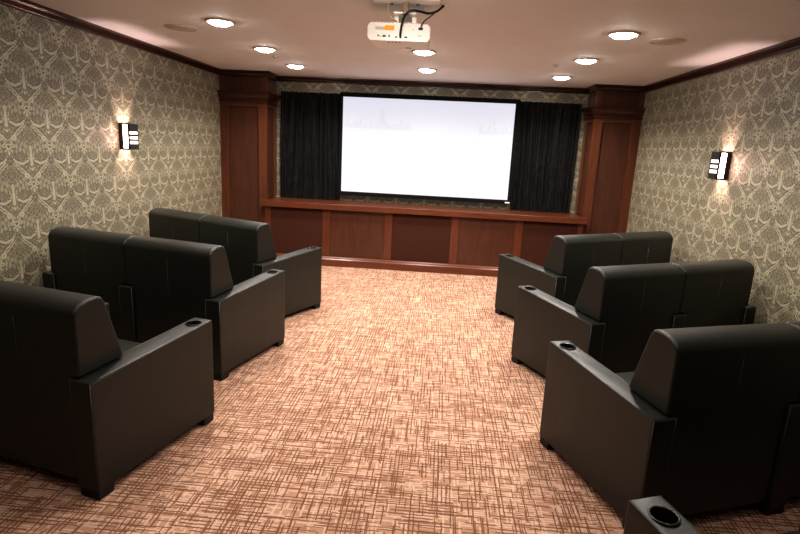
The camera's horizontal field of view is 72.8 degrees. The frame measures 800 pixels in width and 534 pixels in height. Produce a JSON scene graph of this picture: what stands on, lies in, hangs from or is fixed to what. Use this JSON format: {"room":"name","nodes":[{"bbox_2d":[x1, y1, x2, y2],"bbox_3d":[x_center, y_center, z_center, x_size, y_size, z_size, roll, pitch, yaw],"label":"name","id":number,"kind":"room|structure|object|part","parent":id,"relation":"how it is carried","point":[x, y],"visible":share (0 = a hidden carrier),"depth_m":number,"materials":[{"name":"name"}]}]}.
{"room":"home theater","nodes":[
{"label":"home theater","id":0,"kind":"room"},
{"bbox_2d":[0,4,221,286],"bbox_3d":[-2.938,-0.501,3.446,0.120,2.605,9.896,4,13,4],"label":"wall","id":1,"kind":"structure","parent":0,"point":[65,91],"depth_m":4.78,"materials":[{"name":"paper"}]},
{"bbox_2d":[0,0,220,74],"bbox_3d":[-2.808,-1.679,2.932,0.058,0.073,9.177,4,13,4],"label":"trim","id":2,"kind":"structure","parent":1,"relation":"attached to","point":[27,6],"depth_m":4.78,"materials":[{"name":"brown wood"}]},
{"bbox_2d":[118,123,138,149],"bbox_3d":[-2.652,-1.276,5.306,0.100,0.245,0.165,4,13,4],"label":"wall sconce","id":3,"kind":"object","parent":1,"relation":"attached to","point":[128,133],"visible":1,"depth_m":5.25,"materials":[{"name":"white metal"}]},
{"bbox_3d":[-2.655,-1.258,5.228,0.094,0.245,0.004,4,13,4],"label":"frame","id":4,"kind":"part","parent":3,"relation":"part of","materials":[{"name":"brown metal"}]},
{"bbox_2d":[123,125,127,147],"bbox_3d":[-2.643,-1.257,5.227,0.046,0.221,0.002,4,13,4],"label":"diffuser","id":5,"kind":"object","parent":3,"relation":"attached to","point":[125,127],"depth_m":5.23,"materials":[{"name":"white glass"}]},
{"bbox_3d":[-2.604,-1.272,5.303,0.004,0.245,0.165,4,13,4],"label":"plate","id":6,"kind":"part","parent":3,"relation":"part of","materials":[{"name":"brown metal"}]},
{"bbox_2d":[130,131,137,143],"bbox_3d":[-2.610,-1.265,5.306,0.004,0.153,0.155,4,13,4],"label":"diffuser","id":7,"kind":"object","parent":3,"relation":"attached to","point":[133,134],"depth_m":5.31,"materials":[{"name":"white glass"}]},
{"bbox_2d":[0,266,799,533],"bbox_3d":[-0.115,1.002,3.542,5.920,0.100,9.896,4,13,4],"label":"floor","id":8,"kind":"structure","parent":0,"point":[399,403],"depth_m":3.09,"materials":[{"name":"carpet"}]},
{"bbox_2d":[0,280,213,500],"bbox_3d":[-2.047,0.464,3.100,1.671,0.958,0.865,7,13,17],"label":"sofa","id":9,"kind":"object","parent":8,"relation":"on","point":[85,403],"visible":1,"depth_m":2.59,"materials":[{"name":"black leather"}]},
{"bbox_3d":[-1.696,0.835,3.059,0.646,0.165,0.801,7,13,17],"label":"seat frame","id":10,"kind":"part","parent":9,"relation":"part of","materials":[{"name":"black leather"}]},
{"bbox_3d":[-1.776,0.524,2.713,0.754,0.883,0.266,7,13,17],"label":"backrest","id":11,"kind":"part","parent":9,"relation":"part of","materials":[{"name":"black leather"}]},
{"bbox_3d":[-2.053,0.593,3.129,0.125,0.597,0.865,7,13,17],"label":"arm","id":12,"kind":"part","parent":9,"relation":"part of","materials":[{"name":"black leather"}]},
{"bbox_3d":[-1.656,0.641,3.111,0.644,0.205,0.657,7,13,17],"label":"seat","id":13,"kind":"part","parent":9,"relation":"part of","materials":[{"name":"black leather"}]},
{"bbox_3d":[-1.321,0.680,2.897,0.125,0.597,0.865,7,13,17],"label":"arm","id":14,"kind":"part","parent":9,"relation":"part of","materials":[{"name":"black leather"}]},
{"bbox_2d":[42,226,284,380],"bbox_3d":[-1.896,0.175,4.431,1.671,0.958,0.865,7,13,18],"label":"sofa","id":15,"kind":"object","parent":8,"relation":"on","point":[151,286],"visible":0.84,"depth_m":4.00,"materials":[{"name":"black leather"}]},
{"bbox_3d":[-2.631,0.215,4.702,0.125,0.597,0.865,7,13,18],"label":"arm","id":16,"kind":"part","parent":15,"relation":"part of","materials":[{"name":"black leather"}]},
{"bbox_3d":[-2.345,0.149,4.278,0.754,0.883,0.266,7,13,18],"label":"backrest","id":17,"kind":"part","parent":15,"relation":"part of","materials":[{"name":"black leather"}]},
{"bbox_3d":[-1.902,0.304,4.460,0.125,0.597,0.865,7,13,18],"label":"arm","id":18,"kind":"part","parent":15,"relation":"part of","materials":[{"name":"black leather"}]},
{"bbox_3d":[-1.632,0.236,4.041,0.754,0.883,0.266,7,13,18],"label":"backrest","id":19,"kind":"part","parent":15,"relation":"part of","materials":[{"name":"black leather"}]},
{"bbox_3d":[-1.173,0.394,4.218,0.125,0.597,0.865,7,13,18],"label":"arm","id":20,"kind":"part","parent":15,"relation":"part of","materials":[{"name":"black leather"}]},
{"bbox_2d":[149,208,321,314],"bbox_3d":[-1.749,-0.092,5.666,1.671,0.958,0.865,10,14,28],"label":"sofa","id":21,"kind":"object","parent":8,"relation":"on","point":[249,247],"visible":0.61,"depth_m":5.22,"materials":[{"name":"black leather"}]},
{"bbox_3d":[-2.217,-0.137,5.594,0.754,0.883,0.266,10,14,28],"label":"backrest","id":22,"kind":"part","parent":21,"relation":"part of","materials":[{"name":"black leather"}]},
{"bbox_3d":[-1.560,-0.025,5.234,0.754,0.883,0.266,10,14,28],"label":"backrest","id":23,"kind":"part","parent":21,"relation":"part of","materials":[{"name":"black leather"}]},
{"bbox_3d":[-1.085,0.151,5.327,0.125,0.597,0.865,10,14,28],"label":"arm","id":24,"kind":"part","parent":21,"relation":"part of","materials":[{"name":"black leather"}]},
{"bbox_2d":[217,75,280,222],"bbox_3d":[-2.151,-1.441,7.849,0.732,2.605,0.553,4,13,4],"label":"wood column","id":25,"kind":"structure","parent":8,"relation":"on","point":[248,104],"depth_m":7.63,"materials":[{"name":"brown wood"}]},
{"bbox_3d":[-2.162,-2.247,7.479,0.428,0.065,0.024,4,13,4],"label":"rail","id":26,"kind":"part","parent":25,"relation":"part of","materials":[{"name":"brown wood"}]},
{"bbox_2d":[219,69,268,76],"bbox_3d":[-2.117,-2.627,7.350,0.716,0.073,0.058,4,13,4],"label":"trim","id":27,"kind":"structure","parent":25,"relation":"attached to","point":[254,73],"depth_m":7.35,"materials":[{"name":"brown wood"}]},
{"bbox_3d":[-1.828,-2.275,7.679,0.024,0.065,0.279,4,13,4],"label":"rail","id":28,"kind":"part","parent":25,"relation":"part of","materials":[{"name":"brown wood"}]},
{"bbox_2d":[260,197,587,276],"bbox_3d":[0.288,-0.427,7.818,4.494,0.872,0.652,4,13,4],"label":"media cabinet","id":29,"kind":"object","parent":8,"relation":"on","point":[352,234],"visible":0.77,"depth_m":7.58,"materials":[{"name":"brown wood"}]},
{"bbox_3d":[-1.878,-0.534,7.724,0.088,0.675,0.018,4,13,4],"label":"post","id":30,"kind":"part","parent":29,"relation":"part of","materials":[{"name":"brown wood"}]},
{"bbox_3d":[-1.466,-0.509,7.699,0.739,0.662,0.012,4,13,4],"label":"fabric panel","id":31,"kind":"part","parent":29,"relation":"part of","materials":[{"name":"brown fabric"}]},
{"bbox_3d":[-1.044,-0.480,7.667,0.110,0.675,0.018,4,13,4],"label":"post","id":32,"kind":"part","parent":29,"relation":"part of","materials":[{"name":"brown wood"}]},
{"bbox_3d":[-0.607,-0.455,7.642,0.767,0.662,0.008,4,13,4],"label":"wood panel","id":33,"kind":"part","parent":29,"relation":"part of","materials":[{"name":"brown wood"}]},
{"bbox_3d":[-0.171,-0.425,7.608,0.110,0.675,0.018,4,13,4],"label":"post","id":34,"kind":"part","parent":29,"relation":"part of","materials":[{"name":"brown wood"}]},
{"bbox_3d":[0.291,-0.397,7.579,0.816,0.662,0.012,4,13,4],"label":"fabric panel","id":35,"kind":"part","parent":29,"relation":"part of","materials":[{"name":"brown fabric"}]},
{"bbox_3d":[0.751,-0.366,7.545,0.110,0.675,0.018,4,13,4],"label":"post","id":36,"kind":"part","parent":29,"relation":"part of","materials":[{"name":"brown wood"}]},
{"bbox_3d":[1.185,-0.341,7.520,0.760,0.662,0.008,4,13,4],"label":"wood panel","id":37,"kind":"part","parent":29,"relation":"part of","materials":[{"name":"brown wood"}]},
{"bbox_3d":[1.618,-0.310,7.487,0.110,0.675,0.018,4,13,4],"label":"post","id":38,"kind":"part","parent":29,"relation":"part of","materials":[{"name":"brown wood"}]},
{"bbox_3d":[2.039,-0.286,7.460,0.735,0.662,0.012,4,13,4],"label":"fabric panel","id":39,"kind":"part","parent":29,"relation":"part of","materials":[{"name":"brown wood"}]},
{"bbox_3d":[2.437,-0.258,7.431,0.065,0.675,0.018,4,13,4],"label":"post","id":40,"kind":"part","parent":29,"relation":"part of","materials":[{"name":"brown wood"}]},
{"bbox_2d":[495,231,672,316],"bbox_3d":[1.974,0.068,5.762,1.671,0.958,0.865,-4,14,-27],"label":"sofa","id":41,"kind":"object","parent":8,"relation":"on","point":[569,259],"visible":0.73,"depth_m":5.27,"materials":[{"name":"black leather"}]},
{"bbox_3d":[1.283,0.243,5.435,0.125,0.597,0.865,-4,14,-27],"label":"arm","id":42,"kind":"part","parent":41,"relation":"part of","materials":[{"name":"black leather"}]},
{"bbox_3d":[1.772,0.115,5.334,0.754,0.883,0.266,-4,14,-27],"label":"backrest","id":43,"kind":"part","parent":41,"relation":"part of","materials":[{"name":"black leather"}]},
{"bbox_3d":[2.443,0.070,5.682,0.754,0.883,0.266,-4,14,-27],"label":"backrest","id":44,"kind":"part","parent":41,"relation":"part of","materials":[{"name":"black leather"}]},
{"bbox_2d":[574,91,645,233],"bbox_3d":[2.800,-1.125,7.513,0.682,2.605,0.553,4,13,4],"label":"wood column","id":45,"kind":"structure","parent":8,"relation":"on","point":[613,119],"depth_m":7.28,"materials":[{"name":"brown wood"}]},
{"bbox_3d":[2.863,-1.926,7.138,0.378,0.065,0.024,4,13,4],"label":"rail","id":46,"kind":"part","parent":45,"relation":"part of","materials":[{"name":"brown wood"}]},
{"bbox_2d":[511,259,755,376],"bbox_3d":[1.878,0.372,4.372,1.671,0.958,0.865,-3,14,-23],"label":"sofa","id":47,"kind":"object","parent":8,"relation":"on","point":[613,318],"visible":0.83,"depth_m":3.91,"materials":[{"name":"black leather"}]},
{"bbox_3d":[1.161,0.534,4.098,0.125,0.597,0.865,-3,14,-23],"label":"arm","id":48,"kind":"part","parent":47,"relation":"part of","materials":[{"name":"black leather"}]},
{"bbox_3d":[1.643,0.414,3.960,0.754,0.883,0.266,-3,14,-23],"label":"backrest","id":49,"kind":"part","parent":47,"relation":"part of","materials":[{"name":"black leather"}]},
{"bbox_3d":[1.871,0.501,4.400,0.125,0.597,0.865,-3,14,-23],"label":"arm","id":50,"kind":"part","parent":47,"relation":"part of","materials":[{"name":"black leather"}]},
{"bbox_3d":[2.339,0.382,4.255,0.754,0.883,0.266,-3,14,-23],"label":"backrest","id":51,"kind":"part","parent":47,"relation":"part of","materials":[{"name":"black leather"}]},
{"bbox_3d":[2.582,0.469,4.702,0.125,0.597,0.865,-3,14,-23],"label":"arm","id":52,"kind":"part","parent":47,"relation":"part of","materials":[{"name":"black leather"}]},
{"bbox_2d":[540,322,799,527],"bbox_3d":[1.775,0.673,2.998,1.671,0.958,0.865,-1,13,-16],"label":"sofa","id":53,"kind":"object","parent":8,"relation":"on","point":[707,419],"visible":0.96,"depth_m":2.52,"materials":[{"name":"black leather"}]},
{"bbox_3d":[1.026,0.812,2.815,0.125,0.597,0.865,-1,13,-16],"label":"arm","id":54,"kind":"part","parent":53,"relation":"part of","materials":[{"name":"black leather"}]},
{"bbox_3d":[1.369,0.808,3.020,0.644,0.205,0.657,-1,13,-16],"label":"seat","id":55,"kind":"part","parent":53,"relation":"part of","materials":[{"name":"black leather"}]},
{"bbox_3d":[1.490,0.705,2.619,0.754,0.883,0.266,-1,13,-16],"label":"backrest","id":56,"kind":"part","parent":53,"relation":"part of","materials":[{"name":"black leather"}]},
{"bbox_3d":[1.387,1.006,2.967,0.646,0.165,0.801,-1,13,-16],"label":"seat frame","id":57,"kind":"part","parent":53,"relation":"part of","materials":[{"name":"black leather"}]},
{"bbox_3d":[1.769,0.802,3.027,0.125,0.597,0.865,-1,13,-16],"label":"arm","id":58,"kind":"part","parent":53,"relation":"part of","materials":[{"name":"black leather"}]},
{"bbox_3d":[2.218,0.694,2.826,0.754,0.883,0.266,-1,13,-16],"label":"backrest","id":59,"kind":"part","parent":53,"relation":"part of","materials":[{"name":"black leather"}]},
{"bbox_2d":[623,495,799,533],"bbox_3d":[1.631,0.981,1.579,1.671,0.958,0.865,-1,13,-16],"label":"sofa","id":60,"kind":"object","parent":8,"relation":"on","point":[649,515],"visible":1,"depth_m":1.68,"materials":[{"name":"black leather"}]},
{"bbox_3d":[0.881,1.121,1.395,0.125,0.597,0.865,-1,13,-16],"label":"arm","id":61,"kind":"part","parent":60,"relation":"part of","materials":[{"name":"black leather"}]},
{"bbox_3d":[1.225,1.117,1.600,0.644,0.205,0.657,-1,13,-16],"label":"seat","id":62,"kind":"part","parent":60,"relation":"part of","materials":[{"name":"black leather"}]},
{"bbox_2d":[29,0,799,87],"bbox_3d":[0.014,-1.636,2.956,5.920,0.100,9.896,4,13,4],"label":"ceiling","id":63,"kind":"structure","parent":0,"point":[500,42],"depth_m":4.40,"materials":[{"name":"white paint"}]},
{"bbox_2d":[164,24,197,31],"bbox_3d":[-1.881,-2.050,4.656,0.270,0.008,0.270,4,13,4],"label":"ceiling speaker","id":64,"kind":"object","parent":63,"relation":"attached to","point":[177,27],"visible":1,"depth_m":4.64},
{"bbox_2d":[165,25,194,30],"bbox_3d":[-1.881,-2.050,4.656,0.244,0.008,0.244,4,13,4],"label":"grille","id":65,"kind":"object","parent":64,"relation":"attached to","point":[173,27],"depth_m":4.64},
{"bbox_2d":[204,18,235,26],"bbox_3d":[-1.436,-1.944,4.334,0.240,0.034,0.240,4,13,4],"label":"recessed light","id":66,"kind":"object","parent":63,"relation":"in","point":[220,22],"visible":1,"depth_m":4.28,"materials":[{"name":"white glass"}]},
{"bbox_2d":[253,46,276,51],"bbox_3d":[-1.372,-2.203,5.515,0.240,0.034,0.240,4,13,4],"label":"recessed light","id":67,"kind":"object","parent":63,"relation":"in","point":[259,48],"visible":1,"depth_m":5.45,"materials":[{"name":"white glass"}]},
{"bbox_2d":[286,64,304,68],"bbox_3d":[-1.280,-2.450,6.645,0.240,0.034,0.240,4,13,4],"label":"recessed light","id":68,"kind":"object","parent":63,"relation":"in","point":[295,66],"visible":1,"depth_m":6.58,"materials":[{"name":"white glass"}]},
{"bbox_2d":[387,3,396,21],"bbox_3d":[-0.046,-1.643,3.497,0.080,0.127,0.025,0,13,-14],"label":"cable","id":69,"kind":"object","parent":63,"relation":"hanging from","point":[389,15],"visible":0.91,"depth_m":3.48,"materials":[{"name":"white plastic"}]},
{"bbox_2d":[373,0,439,23],"bbox_3d":[0.044,-1.639,3.500,0.420,0.126,0.320,3,13,2],"label":"mount","id":70,"kind":"object","parent":63,"relation":"attached to","point":[411,17],"visible":0.81,"depth_m":3.43,"materials":[{"name":"white metal"}]},
{"bbox_2d":[367,21,430,49],"bbox_3d":[-0.001,-1.555,3.666,0.409,0.118,0.326,3,13,2],"label":"projector","id":71,"kind":"object","parent":70,"relation":"attached to","point":[385,35],"visible":1,"depth_m":3.51,"materials":[{"name":"white plastic"}]},
{"bbox_3d":[0.042,-1.669,3.391,0.420,0.020,0.120,3,13,2],"label":"ceiling plate","id":72,"kind":"part","parent":70,"relation":"part of","materials":[{"name":"white plastic"}]},
{"bbox_2d":[399,5,444,37],"bbox_3d":[0.149,-1.578,3.465,0.295,0.226,0.115,0,13,-12],"label":"cable","id":73,"kind":"object","parent":63,"relation":"hanging from","point":[442,6],"visible":1,"depth_m":3.44,"materials":[{"name":"black rubber"}]},
{"bbox_2d":[412,50,435,55],"bbox_3d":[0.230,-2.064,5.240,0.240,0.034,0.240,4,13,4],"label":"recessed light","id":74,"kind":"object","parent":63,"relation":"in","point":[419,52],"visible":0.93,"depth_m":5.19,"materials":[{"name":"white glass"}]},
{"bbox_2d":[417,68,436,72],"bbox_3d":[0.319,-2.326,6.438,0.240,0.034,0.240,4,13,4],"label":"recessed light","id":75,"kind":"object","parent":63,"relation":"in","point":[426,70],"visible":1,"depth_m":6.38,"materials":[{"name":"white glass"}]},
{"bbox_2d":[551,75,571,79],"bbox_3d":[1.936,-2.262,6.505,0.240,0.034,0.240,4,13,4],"label":"recessed light","id":76,"kind":"object","parent":63,"relation":"in","point":[560,77],"visible":1,"depth_m":6.45,"materials":[{"name":"white glass"}]},
{"bbox_2d":[573,58,598,63],"bbox_3d":[1.806,-1.994,5.270,0.240,0.034,0.240,4,13,4],"label":"recessed light","id":77,"kind":"object","parent":63,"relation":"in","point":[579,60],"visible":1,"depth_m":5.21,"materials":[{"name":"white glass"}]},
{"bbox_2d":[607,30,640,38],"bbox_3d":[1.680,-1.736,4.084,0.240,0.034,0.240,4,13,4],"label":"recessed light","id":78,"kind":"object","parent":63,"relation":"in","point":[625,34],"visible":1,"depth_m":4.03,"materials":[{"name":"white glass"}]},
{"bbox_2d":[649,37,686,44],"bbox_3d":[2.094,-1.766,4.249,0.270,0.008,0.270,4,13,4],"label":"ceiling speaker","id":79,"kind":"object","parent":63,"relation":"attached to","point":[670,40],"visible":1,"depth_m":4.23},
{"bbox_2d":[650,39,683,44],"bbox_3d":[2.094,-1.766,4.249,0.244,0.008,0.244,4,13,4],"label":"grille","id":80,"kind":"object","parent":79,"relation":"attached to","point":[654,41],"depth_m":4.25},
{"bbox_2d":[277,81,587,212],"bbox_3d":[0.339,-1.356,8.010,5.680,2.605,0.120,4,13,4],"label":"wall","id":81,"kind":"structure","parent":0,"point":[328,88],"depth_m":7.76,"materials":[{"name":"paper"}]},
{"bbox_2d":[267,71,278,80],"bbox_3d":[-1.771,-2.657,7.561,0.058,0.073,0.537,4,13,4],"label":"trim","id":82,"kind":"structure","parent":81,"relation":"attached to","point":[273,76],"depth_m":7.54,"materials":[{"name":"brown wood"}]},
{"bbox_2d":[280,91,339,199],"bbox_3d":[-1.304,-1.766,7.942,0.895,1.531,0.065,4,13,4],"label":"curtain","id":83,"kind":"object","parent":81,"relation":"hanging from","point":[310,122],"visible":0.99,"depth_m":7.94,"materials":[{"name":"black fabric"}]},
{"bbox_2d":[338,92,520,203],"bbox_3d":[0.382,-1.703,7.805,2.525,1.451,0.125,4,13,4],"label":"projection screen","id":84,"kind":"object","parent":81,"relation":"attached to","point":[443,148],"visible":1,"depth_m":7.75,"materials":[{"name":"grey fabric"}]},
{"bbox_2d":[277,76,587,93],"bbox_3d":[0.417,-2.570,7.647,4.414,0.073,0.058,4,13,4],"label":"trim","id":85,"kind":"structure","parent":81,"relation":"attached to","point":[281,78],"depth_m":7.64,"materials":[{"name":"brown wood"}]},
{"bbox_2d":[510,101,581,212],"bbox_3d":[2.060,-1.551,7.712,0.853,1.531,0.064,4,13,4],"label":"curtain","id":86,"kind":"object","parent":81,"relation":"hanging from","point":[547,136],"visible":1,"depth_m":7.71,"materials":[{"name":"black fabric"}]},
{"bbox_2d":[586,84,596,93],"bbox_3d":[2.567,-2.380,7.267,0.058,0.073,0.537,4,13,4],"label":"trim","id":87,"kind":"structure","parent":81,"relation":"attached to","point":[590,89],"depth_m":7.26,"materials":[{"name":"brown wood"}]},
{"bbox_2d":[626,50,799,323],"bbox_3d":[2.837,-0.133,3.053,0.120,2.605,9.896,4,13,4],"label":"wall","id":88,"kind":"structure","parent":0,"point":[751,111],"depth_m":4.78,"materials":[{"name":"paper"}]},
{"bbox_2d":[595,84,645,92],"bbox_3d":[2.850,-2.310,7.013,0.666,0.073,0.058,4,13,4],"label":"trim","id":89,"kind":"structure","parent":88,"relation":"attached to","point":[600,87],"depth_m":7.01,"materials":[{"name":"brown wood"}]},
{"bbox_2d":[708,152,731,179],"bbox_3d":[2.904,-0.921,4.929,0.100,0.245,0.165,4,13,4],"label":"wall sconce","id":90,"kind":"object","parent":88,"relation":"attached to","point":[720,162],"visible":1,"depth_m":4.87,"materials":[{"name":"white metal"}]},
{"bbox_3d":[2.857,-0.924,4.932,0.004,0.245,0.165,4,13,4],"label":"plate","id":91,"kind":"part","parent":90,"relation":"part of","materials":[{"name":"brown metal"}]},
{"bbox_2d":[709,160,718,172],"bbox_3d":[2.862,-0.915,4.935,0.004,0.153,0.155,4,13,4],"label":"diffuser","id":92,"kind":"object","parent":90,"relation":"attached to","point":[714,164],"depth_m":4.94,"materials":[{"name":"white glass"}]},
{"bbox_2d":[718,153,726,177],"bbox_3d":[2.883,-0.905,4.852,0.046,0.221,0.002,4,13,4],"label":"diffuser","id":93,"kind":"object","parent":90,"relation":"attached to","point":[722,157],"depth_m":4.85,"materials":[{"name":"white glass"}]},
{"bbox_3d":[2.895,-0.904,4.851,0.094,0.245,0.004,4,13,4],"label":"frame","id":94,"kind":"part","parent":90,"relation":"part of","materials":[{"name":"brown metal"}]},
{"bbox_2d":[643,37,799,91],"bbox_3d":[2.789,-1.322,2.552,0.058,0.073,9.177,4,13,4],"label":"trim","id":95,"kind":"structure","parent":88,"relation":"attached to","point":[791,45],"depth_m":4.84,"materials":[{"name":"brown wood"}]}
]}

